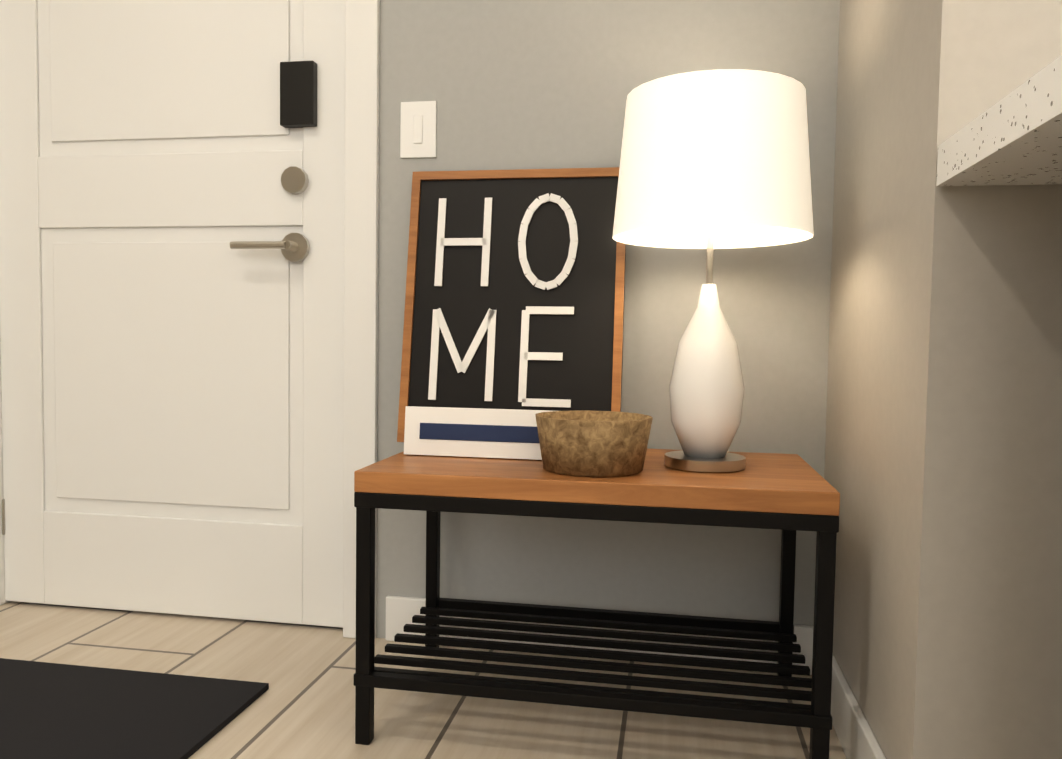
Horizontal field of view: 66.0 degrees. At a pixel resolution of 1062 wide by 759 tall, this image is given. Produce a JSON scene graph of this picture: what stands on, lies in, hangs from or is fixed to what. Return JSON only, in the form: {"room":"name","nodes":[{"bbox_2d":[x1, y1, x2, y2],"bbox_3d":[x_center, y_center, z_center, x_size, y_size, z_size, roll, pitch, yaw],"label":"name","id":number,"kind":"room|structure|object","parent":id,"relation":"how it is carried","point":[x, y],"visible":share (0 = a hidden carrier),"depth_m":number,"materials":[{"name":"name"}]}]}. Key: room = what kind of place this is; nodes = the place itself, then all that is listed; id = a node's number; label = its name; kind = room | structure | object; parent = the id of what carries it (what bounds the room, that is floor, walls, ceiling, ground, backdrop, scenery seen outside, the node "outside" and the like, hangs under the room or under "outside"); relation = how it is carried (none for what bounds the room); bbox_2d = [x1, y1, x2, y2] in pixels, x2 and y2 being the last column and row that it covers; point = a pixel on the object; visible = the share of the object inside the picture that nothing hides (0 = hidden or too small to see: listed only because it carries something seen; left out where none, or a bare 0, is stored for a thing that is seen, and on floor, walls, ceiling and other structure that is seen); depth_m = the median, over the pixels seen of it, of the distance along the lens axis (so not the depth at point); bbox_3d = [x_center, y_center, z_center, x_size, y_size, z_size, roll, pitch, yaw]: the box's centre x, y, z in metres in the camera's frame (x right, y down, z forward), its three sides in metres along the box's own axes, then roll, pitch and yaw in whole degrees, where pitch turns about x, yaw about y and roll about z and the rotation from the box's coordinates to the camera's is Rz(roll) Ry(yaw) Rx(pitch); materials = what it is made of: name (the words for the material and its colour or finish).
{"room":"home entryway","nodes":[
{"label":"home entryway","id":0,"kind":"room"},
{"bbox_2d":[0,601,846,758],"bbox_3d":[0.639,0.809,-1.718,8.350,0.060,8.200,1,3,10],"label":"floor","id":1,"kind":"structure","parent":0,"point":[302,706],"depth_m":1.51,"materials":[{"name":"tile"}]},
{"bbox_2d":[0,658,268,758],"bbox_3d":[-0.989,0.594,1.352,0.880,0.012,0.600,1,3,10],"label":"rug","id":2,"kind":"object","parent":1,"relation":"on","point":[55,711],"visible":1,"depth_m":1.45,"materials":[{"name":"black fabric"}]},
{"bbox_2d":[354,449,839,758],"bbox_3d":[0.117,0.379,1.493,0.760,0.460,0.420,1,3,10],"label":"bench","id":3,"kind":"object","parent":1,"relation":"on","point":[788,495],"visible":0.96,"depth_m":1.35,"materials":[{"name":"brown wood"}]},
{"bbox_2d":[404,406,549,459],"bbox_3d":[-0.087,0.099,1.509,0.300,0.091,0.027,1,3,10],"label":"box","id":4,"kind":"object","parent":3,"relation":"on","point":[477,432],"visible":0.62,"depth_m":1.50,"materials":[{"name":"white cardboard"}]},
{"bbox_2d":[397,167,625,441],"bbox_3d":[-0.038,-0.152,1.700,0.460,0.577,0.116,1,3,10],"label":"home sign","id":5,"kind":"object","parent":3,"relation":"on","point":[515,290],"visible":0.92,"depth_m":1.70,"materials":[{"name":"wood"},{"name":"black felt"},{"name":"white plastic"}]},
{"bbox_2d":[535,410,652,476],"bbox_3d":[0.105,0.106,1.391,0.200,0.090,0.197,1,3,10],"label":"bowl","id":6,"kind":"object","parent":3,"relation":"on","point":[592,443],"visible":1,"depth_m":1.31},
{"bbox_2d":[612,69,813,471],"bbox_3d":[0.310,-0.167,1.423,0.340,0.638,0.340,1,3,10],"label":"table lamp","id":7,"kind":"object","parent":3,"relation":"on","point":[711,161],"visible":1,"depth_m":1.30,"materials":[{"name":"white ceramic"}]},
{"bbox_2d":[376,0,839,637],"bbox_3d":[-1.073,-0.824,1.959,3.440,2.780,0.100,1,3,10],"label":"wall","id":8,"kind":"structure","parent":0,"point":[528,84],"depth_m":1.72,"materials":[{"name":"paint"}]},
{"bbox_2d":[0,0,379,637],"bbox_3d":[-0.847,-0.685,1.907,1.060,2.515,0.139,1,3,10],"label":"door","id":9,"kind":"structure","parent":8,"relation":"attached to","point":[189,206],"depth_m":1.92,"materials":[{"name":"white wood"}]},
{"bbox_2d":[400,101,436,157],"bbox_3d":[-0.244,-0.542,1.772,0.080,0.120,0.009,1,3,10],"label":"switch plate","id":10,"kind":"object","parent":8,"relation":"attached to","point":[418,129],"visible":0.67,"depth_m":1.76,"materials":[{"name":"white plastic"}]},
{"bbox_2d":[385,595,804,665],"bbox_3d":[0.133,0.546,1.755,0.930,0.100,0.017,1,3,10],"label":"baseboard","id":11,"kind":"structure","parent":8,"relation":"attached to","point":[400,610],"depth_m":1.78,"materials":[{"name":"white wood"}]},
{"bbox_2d":[824,0,1061,758],"bbox_3d":[0.710,-0.779,1.593,0.200,2.780,1.310,1,3,10],"label":"wall","id":12,"kind":"structure","parent":0,"point":[943,462],"depth_m":1.01,"materials":[{"name":"paint"}]},
{"bbox_2d":[805,625,885,758],"bbox_3d":[0.525,0.573,1.338,0.014,0.100,0.644,1,3,10],"label":"baseboard","id":13,"kind":"structure","parent":12,"relation":"attached to","point":[855,735],"depth_m":1.34,"materials":[{"name":"white wood"}]},
{"bbox_2d":[936,55,1061,185],"bbox_3d":[1.465,-0.186,-0.136,2.310,0.048,2.284,1,3,10],"label":"countertop","id":14,"kind":"structure","parent":12,"relation":"attached to","point":[992,149],"depth_m":0.81,"materials":[{"name":"white stone"}]}
]}

